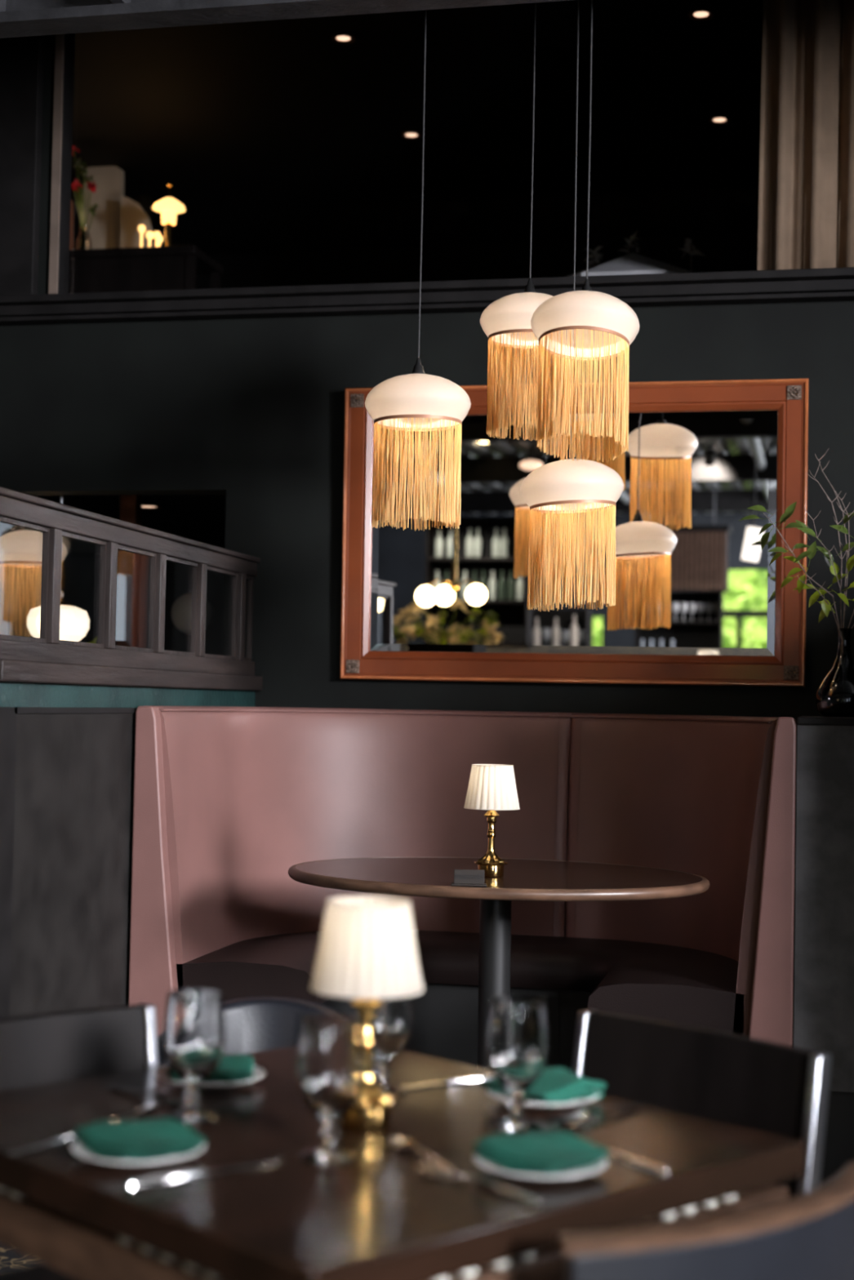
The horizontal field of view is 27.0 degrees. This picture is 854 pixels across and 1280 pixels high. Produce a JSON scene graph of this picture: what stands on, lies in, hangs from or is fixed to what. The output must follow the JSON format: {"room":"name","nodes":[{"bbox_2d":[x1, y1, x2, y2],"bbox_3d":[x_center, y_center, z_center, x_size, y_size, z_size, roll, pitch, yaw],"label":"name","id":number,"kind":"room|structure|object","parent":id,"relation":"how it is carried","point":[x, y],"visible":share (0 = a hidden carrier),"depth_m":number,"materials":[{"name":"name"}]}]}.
{"room":"restaurant","nodes":[
{"label":"restaurant","id":0,"kind":"room"},
{"bbox_2d":[0,493,226,553],"bbox_3d":[-2.518,-0.686,9.263,4.691,0.100,4.250,1,-2,12],"label":"ceiling","id":1,"kind":"structure","parent":0,"point":[198,517],"depth_m":8.87,"materials":[{"name":"paint"}]},
{"bbox_2d":[0,528,67,637],"bbox_3d":[-1.608,-0.474,7.201,0.305,0.939,0.305,-1,-3,40],"label":"pendant lamp","id":2,"kind":"object","parent":1,"relation":"hanging from","point":[23,548],"visible":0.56,"depth_m":7.08,"materials":[{"name":"beige fabric"}]},
{"bbox_2d":[26,495,89,641],"bbox_3d":[-1.423,-0.343,6.904,0.242,0.712,0.230,1,-2,12],"label":"pendant light","id":3,"kind":"object","parent":1,"relation":"hanging from","point":[74,621],"visible":0.44,"depth_m":6.82,"materials":[{"name":"beige glass"}]},
{"bbox_2d":[142,503,163,509],"bbox_3d":[-1.332,-0.635,8.469,0.150,0.010,0.150,1,-2,12],"label":"recessed light","id":4,"kind":"object","parent":1,"relation":"in","point":[144,506],"visible":0.62,"depth_m":8.48,"materials":[{"name":"beige"}]},
{"bbox_2d":[0,486,262,1005],"bbox_3d":[-0.941,0.581,5.398,0.198,1.851,2.220,1,-2,12],"label":"wall","id":5,"kind":"structure","parent":0,"point":[47,659],"depth_m":5.19,"materials":[{"name":"brown wood"}]},
{"bbox_2d":[0,706,136,1018],"bbox_3d":[-0.996,0.808,4.786,0.018,1.252,1.020,1,-2,12],"label":"trim","id":6,"kind":"structure","parent":5,"relation":"attached to","point":[8,715],"depth_m":4.47,"materials":[{"name":"black wood"}]},
{"bbox_2d":[8,713,134,1017],"bbox_3d":[-0.977,0.820,4.889,0.012,1.235,0.810,1,-2,12],"label":"wall panel","id":7,"kind":"object","parent":5,"relation":"attached to","point":[71,888],"depth_m":4.87,"materials":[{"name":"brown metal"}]},
{"bbox_2d":[0,1210,679,1273],"bbox_3d":[-1.913,1.345,-0.249,10.800,0.120,23.200,1,-2,12],"label":"floor","id":8,"kind":"structure","parent":0,"point":[11,1260],"depth_m":4.19,"materials":[{"name":"carpet"}]},
{"bbox_2d":[0,1003,158,1279],"bbox_3d":[-0.511,1.001,2.617,0.460,0.831,0.407,3,-3,-43],"label":"dining chair","id":9,"kind":"object","parent":8,"relation":"on","point":[43,1048],"visible":0.28,"depth_m":2.81,"materials":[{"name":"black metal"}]},
{"bbox_2d":[156,996,345,1066],"bbox_3d":[-0.323,1.076,3.347,0.447,0.742,0.394,1,-2,2],"label":"tub chair","id":10,"kind":"object","parent":8,"relation":"on","point":[251,1024],"visible":0.22,"depth_m":3.49,"materials":[{"name":"black leather"}]},
{"bbox_2d":[0,1045,804,1279],"bbox_3d":[-0.132,1.041,2.434,0.862,0.750,0.940,3,-3,-43],"label":"dining table","id":11,"kind":"object","parent":8,"relation":"on","point":[375,1215],"visible":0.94,"depth_m":2.19,"materials":[{"name":"brown wood"}]},
{"bbox_2d":[4,1133,77,1155],"bbox_3d":[-0.462,0.649,2.315,0.190,0.011,0.025,3,-3,-43],"label":"fork","id":12,"kind":"object","parent":11,"relation":"on","point":[15,1151],"visible":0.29,"depth_m":2.27,"materials":[{"name":"silver metal"}]},
{"bbox_2d":[111,1102,160,1121],"bbox_3d":[-0.400,0.655,2.466,0.037,0.011,0.162,1,-2,10],"label":"spoon","id":13,"kind":"object","parent":11,"relation":"on","point":[131,1116],"visible":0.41,"depth_m":2.44,"materials":[{"name":"silver metal"}]},
{"bbox_2d":[111,1115,139,1121],"bbox_3d":[-0.409,0.655,2.412,0.037,0.008,0.052,1,-2,10],"label":"bowl","id":14,"kind":"object","parent":13,"relation":"on","point":[123,1118],"depth_m":2.43,"materials":[{"name":"silver glass"}]},
{"bbox_2d":[71,1140,204,1166],"bbox_3d":[-0.363,0.645,2.240,0.166,0.017,0.166,1,-2,12],"label":"plate","id":15,"kind":"object","parent":11,"relation":"on","point":[77,1148],"visible":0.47,"depth_m":2.19,"materials":[{"name":"white ceramic"}]},
{"bbox_2d":[74,1117,205,1161],"bbox_3d":[-0.363,0.630,2.241,0.137,0.034,0.139,-1,-3,44],"label":"napkin","id":16,"kind":"object","parent":15,"relation":"on","point":[156,1138],"visible":0.98,"depth_m":2.22,"materials":[{"name":"fabric"}]},
{"bbox_2d":[105,1084,186,1106],"bbox_3d":[-0.407,0.660,2.585,0.190,0.011,0.025,-1,-3,44],"label":"fork","id":17,"kind":"object","parent":11,"relation":"on","point":[163,1100],"visible":0.96,"depth_m":2.56,"materials":[{"name":"silver metal"}]},
{"bbox_2d":[163,988,224,1124],"bbox_3d":[-0.324,0.576,2.466,0.085,0.172,0.085,1,-2,12],"label":"water goblet","id":18,"kind":"object","parent":11,"relation":"on","point":[193,1029],"visible":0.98,"depth_m":2.44,"materials":[{"name":"clear glass"}]},
{"bbox_2d":[124,1157,284,1188],"bbox_3d":[-0.269,0.650,2.176,0.225,0.006,0.019,3,-3,-39],"label":"table knife","id":19,"kind":"object","parent":11,"relation":"on","point":[153,1180],"visible":1,"depth_m":2.15,"materials":[{"name":"silver metal"}]},
{"bbox_2d":[155,1065,266,1088],"bbox_3d":[-0.327,0.661,2.687,0.166,0.017,0.166,1,-2,12],"label":"plate","id":20,"kind":"object","parent":11,"relation":"on","point":[259,1073],"visible":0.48,"depth_m":2.64,"materials":[{"name":"white ceramic"}]},
{"bbox_2d":[168,1053,253,1084],"bbox_3d":[-0.326,0.646,2.687,0.137,0.034,0.137,2,-2,-13],"label":"napkin","id":21,"kind":"object","parent":20,"relation":"on","point":[232,1068],"visible":0.54,"depth_m":2.65,"materials":[{"name":"fabric"}]},
{"bbox_2d":[297,1015,364,1164],"bbox_3d":[-0.123,0.573,2.269,0.085,0.172,0.085,1,-2,12],"label":"water goblet","id":22,"kind":"object","parent":11,"relation":"on","point":[331,1069],"visible":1,"depth_m":2.24,"materials":[{"name":"clear glass"}]},
{"bbox_2d":[310,896,423,1133],"bbox_3d":[-0.083,0.511,2.432,0.156,0.308,0.156,3,-3,-39],"label":"table lamp","id":23,"kind":"object","parent":11,"relation":"on","point":[367,952],"visible":0.83,"depth_m":2.39,"materials":[{"name":"white fabric"}]},
{"bbox_2d":[355,995,412,1096],"bbox_3d":[-0.065,0.588,2.651,0.085,0.172,0.085,1,-2,12],"label":"water goblet","id":24,"kind":"object","parent":11,"relation":"on","point":[393,1020],"visible":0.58,"depth_m":2.62,"materials":[{"name":"clear glass"}]},
{"bbox_2d":[385,1137,454,1172],"bbox_3d":[-0.008,0.656,2.273,0.037,0.011,0.162,2,-2,-28],"label":"spoon","id":25,"kind":"object","parent":11,"relation":"on","point":[398,1143],"visible":1,"depth_m":2.29,"materials":[{"name":"silver metal"}]},
{"bbox_2d":[385,1137,416,1149],"bbox_3d":[-0.035,0.659,2.321,0.037,0.008,0.052,2,-2,-29],"label":"bowl","id":26,"kind":"object","parent":25,"relation":"on","point":[398,1143],"depth_m":2.33,"materials":[{"name":"silver glass"}]},
{"bbox_2d":[398,1073,495,1088],"bbox_3d":[0.028,0.675,2.716,0.225,0.006,0.019,2,-2,-32],"label":"table knife","id":27,"kind":"object","parent":11,"relation":"on","point":[471,1078],"visible":0.59,"depth_m":2.72,"materials":[{"name":"silver metal"}]},
{"bbox_2d":[414,1161,542,1203],"bbox_3d":[0.062,0.653,2.142,0.190,0.011,0.025,-1,-3,43],"label":"fork","id":28,"kind":"object","parent":11,"relation":"on","point":[440,1174],"visible":1,"depth_m":2.14,"materials":[{"name":"silver metal"}]},
{"bbox_2d":[486,995,548,1132],"bbox_3d":[0.125,0.585,2.456,0.085,0.172,0.085,1,-2,12],"label":"water goblet","id":29,"kind":"object","parent":11,"relation":"on","point":[517,1043],"visible":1,"depth_m":2.43,"materials":[{"name":"clear glass"}]},
{"bbox_2d":[473,1153,607,1180],"bbox_3d":[0.141,0.653,2.212,0.166,0.017,0.166,1,-2,12],"label":"plate","id":30,"kind":"object","parent":11,"relation":"on","point":[485,1163],"visible":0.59,"depth_m":2.17,"materials":[{"name":"white ceramic"}]},
{"bbox_2d":[473,1129,609,1176],"bbox_3d":[0.141,0.638,2.212,0.137,0.034,0.140,-1,-3,40],"label":"napkin","id":31,"kind":"object","parent":30,"relation":"on","point":[544,1153],"visible":1,"depth_m":2.19,"materials":[{"name":"fabric"}]},
{"bbox_2d":[485,1088,599,1108],"bbox_3d":[0.169,0.668,2.600,0.166,0.017,0.166,1,-2,12],"label":"plate","id":32,"kind":"object","parent":11,"relation":"on","point":[538,1105],"visible":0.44,"depth_m":2.54,"materials":[{"name":"white ceramic"}]},
{"bbox_2d":[480,1067,606,1107],"bbox_3d":[0.170,0.652,2.600,0.137,0.035,0.137,-1,-3,42],"label":"napkin","id":33,"kind":"object","parent":32,"relation":"on","point":[554,1085],"visible":0.71,"depth_m":2.57,"materials":[{"name":"fabric"}]},
{"bbox_2d":[555,1111,635,1128],"bbox_3d":[0.238,0.668,2.489,0.162,0.011,0.037,3,-3,-44],"label":"spoon","id":34,"kind":"object","parent":11,"relation":"on","point":[568,1123],"visible":1,"depth_m":2.47,"materials":[{"name":"silver metal"}]},
{"bbox_2d":[555,1118,586,1128],"bbox_3d":[0.198,0.668,2.451,0.052,0.008,0.037,3,-3,-44],"label":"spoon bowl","id":35,"kind":"object","parent":34,"relation":"on","point":[568,1123],"depth_m":2.46,"materials":[{"name":"silver glass"}]},
{"bbox_2d":[547,1102,644,1119],"bbox_3d":[0.245,0.670,2.537,0.190,0.011,0.025,3,-3,-43],"label":"fork","id":36,"kind":"object","parent":11,"relation":"on","point":[586,1112],"visible":0.92,"depth_m":2.52,"materials":[{"name":"silver metal"}]},
{"bbox_2d":[607,1151,670,1174],"bbox_3d":[0.234,0.664,2.304,0.019,0.006,0.225,3,-3,-36],"label":"table knife","id":37,"kind":"object","parent":11,"relation":"on","point":[657,1169],"visible":0.69,"depth_m":2.25,"materials":[{"name":"silver metal"}]},
{"bbox_2d":[449,1009,831,1276],"bbox_3d":[0.287,1.016,2.629,0.407,0.831,0.470,3,-3,-43],"label":"dining chair","id":38,"kind":"object","parent":8,"relation":"on","point":[755,1084],"visible":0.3,"depth_m":2.74,"materials":[{"name":"black leather"}]},
{"bbox_2d":[555,1161,853,1279],"bbox_3d":[0.237,1.034,2.177,0.552,0.761,0.480,3,-3,-43],"label":"chair","id":39,"kind":"object","parent":8,"relation":"on","point":[809,1235],"visible":1,"depth_m":1.98,"materials":[{"name":"grey fabric"}]},
{"bbox_3d":[0.165,1.494,5.605,1.930,0.085,1.270,1,-2,12],"label":"trim","id":40,"kind":"structure","parent":8,"relation":"on","visible":0},
{"bbox_2d":[128,705,796,1071],"bbox_3d":[0.190,0.839,5.646,1.923,1.228,1.219,1,-2,12],"label":"booth","id":41,"kind":"object","parent":40,"relation":"on","point":[227,800],"visible":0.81,"depth_m":5.82,"materials":[{"name":"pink leather"}]},
{"bbox_2d":[176,929,561,1004],"bbox_3d":[-0.139,1.036,5.667,1.016,0.132,1.044,1,-2,12],"label":"seat cushion","id":42,"kind":"object","parent":41,"relation":"on","point":[238,963],"depth_m":5.65,"materials":[{"name":"brown leather"}]},
{"bbox_2d":[545,937,743,1035],"bbox_3d":[0.672,1.045,5.489,0.644,0.132,1.044,1,-2,12],"label":"seat cushion","id":43,"kind":"object","parent":41,"relation":"on","point":[691,981],"depth_m":5.25,"materials":[{"name":"brown leather"}]},
{"bbox_2d":[288,857,709,1070],"bbox_3d":[0.190,1.044,5.037,1.200,0.773,0.926,1,-2,12],"label":"pedestal table","id":44,"kind":"object","parent":40,"relation":"on","point":[523,879],"visible":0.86,"depth_m":4.98,"materials":[{"name":"brown wood"}]},
{"bbox_2d":[451,869,486,886],"bbox_3d":[0.110,0.622,4.656,0.092,0.040,0.040,1,-2,2],"label":"sign","id":45,"kind":"object","parent":44,"relation":"on","point":[461,877],"visible":1,"depth_m":4.66,"materials":[{"name":"brown metal"}]},
{"bbox_2d":[463,764,519,877],"bbox_3d":[0.178,0.499,4.910,0.156,0.308,0.156,0,-2,21],"label":"table lamp","id":46,"kind":"object","parent":44,"relation":"on","point":[492,788],"visible":0.99,"depth_m":4.87,"materials":[{"name":"white fabric"}]},
{"bbox_2d":[0,233,757,655],"bbox_3d":[-0.050,-0.358,10.937,8.800,4.140,0.100,1,-2,12],"label":"wall","id":47,"kind":"structure","parent":0,"point":[735,252],"depth_m":11.04,"materials":[{"name":"black paint"}]},
{"bbox_2d":[71,0,762,254],"bbox_3d":[0.209,-2.554,8.740,7.400,0.100,4.250,1,-2,12],"label":"ceiling","id":48,"kind":"structure","parent":0,"point":[277,135],"depth_m":8.66,"materials":[{"name":"black paint"}]},
{"bbox_2d":[331,33,355,44],"bbox_3d":[-0.355,-2.551,7.544,0.100,0.010,0.100,1,-2,12],"label":"recessed light","id":49,"kind":"object","parent":48,"relation":"in","point":[340,38],"visible":1,"depth_m":7.54,"materials":[{"name":"beige"}]},
{"bbox_2d":[401,131,421,139],"bbox_3d":[-0.077,-2.501,8.809,0.100,0.010,0.100,1,-2,12],"label":"recessed light","id":50,"kind":"object","parent":48,"relation":"in","point":[406,135],"visible":1,"depth_m":8.81,"materials":[{"name":"beige"}]},
{"bbox_2d":[688,8,713,20],"bbox_3d":[1.111,-2.535,7.209,0.100,0.010,0.100,1,-2,12],"label":"recessed light","id":51,"kind":"object","parent":48,"relation":"in","point":[699,14],"visible":1,"depth_m":7.21,"materials":[{"name":"beige"}]},
{"bbox_2d":[708,115,729,124],"bbox_3d":[1.397,-2.484,8.494,0.100,0.010,0.100,1,-2,12],"label":"recessed light","id":52,"kind":"object","parent":48,"relation":"in","point":[717,120],"visible":1,"depth_m":8.49,"materials":[{"name":"beige"}]},
{"bbox_2d":[756,0,853,270],"bbox_3d":[1.778,-1.897,6.282,1.195,1.309,0.088,1,-2,12],"label":"curtain","id":53,"kind":"object","parent":48,"relation":"hanging from","point":[806,205],"visible":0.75,"depth_m":6.37,"materials":[{"name":"beige fabric"}]},
{"bbox_2d":[0,35,853,1010],"bbox_3d":[-0.350,-0.652,6.527,10.500,4.420,0.140,1,-2,12],"label":"wall","id":54,"kind":"structure","parent":0,"point":[251,411],"depth_m":6.47,"materials":[{"name":"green paint"}]},
{"bbox_2d":[0,33,853,325],"bbox_3d":[0.179,-1.955,6.422,4.350,1.565,0.260,1,-2,12],"label":"window frame","id":55,"kind":"structure","parent":54,"relation":"in","point":[21,58],"depth_m":6.56,"materials":[{"name":"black wood"}]},
{"bbox_2d":[339,378,808,686],"bbox_3d":[0.495,-0.374,6.226,1.633,1.050,0.052,1,-2,12],"label":"wall mirror","id":56,"kind":"object","parent":54,"relation":"attached to","point":[700,601],"visible":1,"depth_m":6.19,"materials":[{"name":"brown wood"}]},
{"bbox_2d":[369,410,777,656],"bbox_3d":[0.498,-0.374,6.240,1.426,0.843,0.006,1,-1,12],"label":"mirror glass","id":57,"kind":"object","parent":56,"relation":"attached to","point":[693,578],"depth_m":6.19,"materials":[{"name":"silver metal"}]},
{"bbox_2d":[818,1090,853,1186],"bbox_3d":[1.606,1.405,5.359,0.972,0.300,1.140,1,-2,12],"label":"baseboard","id":58,"kind":"structure","parent":54,"relation":"attached to","point":[837,1151],"depth_m":4.88,"materials":[{"name":"black"}]},
{"bbox_2d":[793,724,853,1092],"bbox_3d":[1.612,0.758,5.354,0.972,0.993,1.200,1,-2,12],"label":"wall","id":59,"kind":"structure","parent":0,"point":[824,1011],"depth_m":4.86,"materials":[{"name":"stone"}]},
{"bbox_2d":[797,715,853,725],"bbox_3d":[1.620,0.251,5.364,0.972,0.021,1.215,1,-2,12],"label":"trim","id":60,"kind":"structure","parent":59,"relation":"on","point":[802,720],"depth_m":4.86,"materials":[{"name":"black wood"}]},
{"bbox_2d":[814,628,853,716],"bbox_3d":[1.283,0.101,5.473,0.172,0.272,0.172,1,-2,12],"label":"vase","id":61,"kind":"object","parent":60,"relation":"on","point":[834,696],"visible":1,"depth_m":5.42,"materials":[{"name":"clear glass"}]},
{"bbox_2d":[738,448,853,653],"bbox_3d":[1.206,-0.204,5.492,0.494,0.800,0.151,1,-2,12],"label":"leafy branches","id":62,"kind":"object","parent":61,"relation":"in","point":[810,553],"visible":0.99,"depth_m":5.50,"materials":[{"name":"green plant"}]},
{"bbox_3d":[-0.532,-2.492,5.837,10.600,0.800,1.730,1,-2,12],"label":"ceiling","id":63,"kind":"structure","parent":0,"visible":0},
{"bbox_2d":[364,9,471,531],"bbox_3d":[-0.009,-1.554,5.138,0.305,2.466,0.305,0,-3,35],"label":"pendant lamp","id":64,"kind":"object","parent":63,"relation":"hanging from","point":[417,402],"visible":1,"depth_m":5.01,"materials":[{"name":"white fabric"}]},
{"bbox_2d":[480,2,569,440],"bbox_3d":[0.329,-1.696,5.503,0.305,2.142,0.305,1,-2,-10],"label":"pendant lamp","id":65,"kind":"object","parent":63,"relation":"hanging from","point":[505,322],"visible":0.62,"depth_m":5.38,"materials":[{"name":"beige fabric"}]},
{"bbox_2d":[520,0,623,611],"bbox_3d":[0.445,-1.429,5.261,0.317,2.688,0.318,1,-2,12],"label":"pendant lamp","id":66,"kind":"object","parent":63,"relation":"hanging from","point":[568,486],"visible":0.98,"depth_m":5.13,"materials":[{"name":"beige fabric"}]},
{"bbox_2d":[530,0,639,462],"bbox_3d":[0.458,-1.646,5.012,0.303,2.273,0.303,2,-2,-25],"label":"pendant lamp","id":67,"kind":"object","parent":63,"relation":"hanging from","point":[588,325],"visible":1,"depth_m":4.89,"materials":[{"name":"beige fabric"}]},
{"bbox_3d":[-2.563,1.652,9.179,4.691,0.100,4.250,1,-2,12],"label":"floor","id":68,"kind":"structure","parent":0,"visible":0},
{"bbox_2d":[88,635,97,643],"bbox_3d":[-1.377,0.767,7.187,0.340,1.569,0.340,1,-2,12],"label":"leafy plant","id":69,"kind":"object","parent":68,"relation":"on","point":[94,641],"visible":0.02,"depth_m":7.24,"materials":[{"name":"green plant"}]},
{"bbox_2d":[116,494,142,647],"bbox_3d":[-1.359,0.462,7.999,0.076,2.240,0.070,1,-2,12],"label":"trim","id":70,"kind":"structure","parent":68,"relation":"on","point":[131,505],"depth_m":8.00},
{"bbox_2d":[170,592,213,652],"bbox_3d":[-1.047,0.685,7.784,0.280,1.789,0.280,1,-2,12],"label":"globe lamp","id":71,"kind":"object","parent":68,"relation":"on","point":[181,609],"visible":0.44,"depth_m":7.75,"materials":[{"name":"grey glass"}]},
{"bbox_3d":[0.179,-1.025,8.685,7.400,0.100,4.250,1,-2,12],"label":"floor","id":72,"kind":"structure","parent":0,"visible":0},
{"bbox_2d":[69,199,73,249],"bbox_3d":[-1.888,-1.716,9.268,0.084,1.240,0.050,1,-2,12],"label":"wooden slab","id":73,"kind":"object","parent":72,"relation":"on","point":[71,245],"visible":0.06,"depth_m":9.29,"materials":[{"name":"brown wood"}]},
{"bbox_2d":[83,165,124,248],"bbox_3d":[-1.721,-1.821,9.436,0.243,1.468,0.040,1,-2,12],"label":"divider","id":74,"kind":"object","parent":72,"relation":"on","point":[104,231],"visible":0.3,"depth_m":9.43,"materials":[{"name":"beige paint"}]},
{"bbox_2d":[120,195,154,248],"bbox_3d":[-1.510,-1.702,9.252,0.192,1.226,0.040,1,-2,12],"label":"divider","id":75,"kind":"object","parent":72,"relation":"on","point":[132,215],"visible":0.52,"depth_m":9.26,"materials":[{"name":"beige paint"}]},
{"bbox_2d":[68,244,223,293],"bbox_3d":[-1.625,-1.506,8.921,1.103,0.809,0.440,1,-2,12],"label":"cabinet","id":76,"kind":"object","parent":72,"relation":"on","point":[168,267],"visible":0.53,"depth_m":8.70,"materials":[{"name":"brown wood"}]},
{"bbox_2d":[71,146,99,249],"bbox_3d":[-1.730,-2.204,8.966,0.185,0.584,0.101,1,-2,12],"label":"flower vase","id":77,"kind":"object","parent":76,"relation":"on","point":[82,241],"visible":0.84,"depth_m":8.95,"materials":[{"name":"clear glass"}]},
{"bbox_2d":[137,224,145,247],"bbox_3d":[-1.401,-1.975,8.726,0.040,0.122,0.039,1,-2,12],"label":"holder","id":78,"kind":"object","parent":76,"relation":"on","point":[141,228],"visible":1,"depth_m":8.72,"materials":[{"name":"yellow glass"}]},
{"bbox_2d":[146,231,153,246],"bbox_3d":[-1.360,-1.958,8.717,0.040,0.089,0.039,1,-2,12],"label":"holder","id":79,"kind":"object","parent":76,"relation":"on","point":[149,234],"visible":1,"depth_m":8.71,"materials":[{"name":"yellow glass"}]},
{"bbox_2d":[153,231,160,246],"bbox_3d":[-1.323,-1.957,8.709,0.040,0.087,0.039,1,-2,12],"label":"holder","id":80,"kind":"object","parent":76,"relation":"on","point":[156,233],"visible":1,"depth_m":8.70,"materials":[{"name":"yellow glass"}]},
{"bbox_2d":[155,235,163,246],"bbox_3d":[-1.311,-1.947,8.706,0.040,0.067,0.039,1,-2,12],"label":"holder","id":81,"kind":"object","parent":76,"relation":"on","point":[159,238],"visible":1,"depth_m":8.69,"materials":[{"name":"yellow glass"}]},
{"bbox_2d":[152,181,185,246],"bbox_3d":[-1.288,-2.098,8.871,0.165,0.382,0.165,1,-2,12],"label":"glowing lamp","id":82,"kind":"object","parent":76,"relation":"on","point":[169,207],"visible":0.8,"depth_m":8.84,"materials":[{"name":"yellow glass"}]},
{"bbox_2d":[584,245,604,267],"bbox_3d":[0.745,-1.431,7.988,0.160,0.683,0.160,1,-2,12],"label":"potted plant","id":83,"kind":"object","parent":72,"relation":"on","point":[595,256],"visible":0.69,"depth_m":8.00,"materials":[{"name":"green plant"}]},
{"bbox_2d":[617,231,639,253],"bbox_3d":[0.906,-1.458,7.954,0.160,0.740,0.160,1,-2,12],"label":"potted plant","id":84,"kind":"object","parent":72,"relation":"on","point":[632,238],"visible":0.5,"depth_m":7.96,"materials":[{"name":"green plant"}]},
{"bbox_2d":[564,247,694,276],"bbox_3d":[0.845,-1.367,7.349,0.769,0.512,0.769,1,-2,12],"label":"parasol","id":85,"kind":"object","parent":72,"relation":"on","point":[632,263],"visible":0.28,"depth_m":7.06,"materials":[{"name":"grey fabric"}]},
{"bbox_2d":[678,238,704,271],"bbox_3d":[1.167,-1.440,7.896,0.160,0.710,0.160,1,-2,12],"label":"potted plant","id":86,"kind":"object","parent":72,"relation":"on","point":[687,246],"visible":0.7,"depth_m":7.91,"materials":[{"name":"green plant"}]},
{"bbox_3d":[-2.506,-2.448,-3.143,10.600,0.270,16.800,1,-2,12],"label":"ceiling","id":87,"kind":"structure","parent":0,"visible":0},
{"bbox_2d":[0,0,570,38],"bbox_3d":[-0.729,-1.935,4.971,10.400,0.384,0.160,1,-2,12],"label":"ceiling beam","id":88,"kind":"structure","parent":87,"relation":"attached to","point":[18,18],"depth_m":4.96,"materials":[{"name":"black metal"}]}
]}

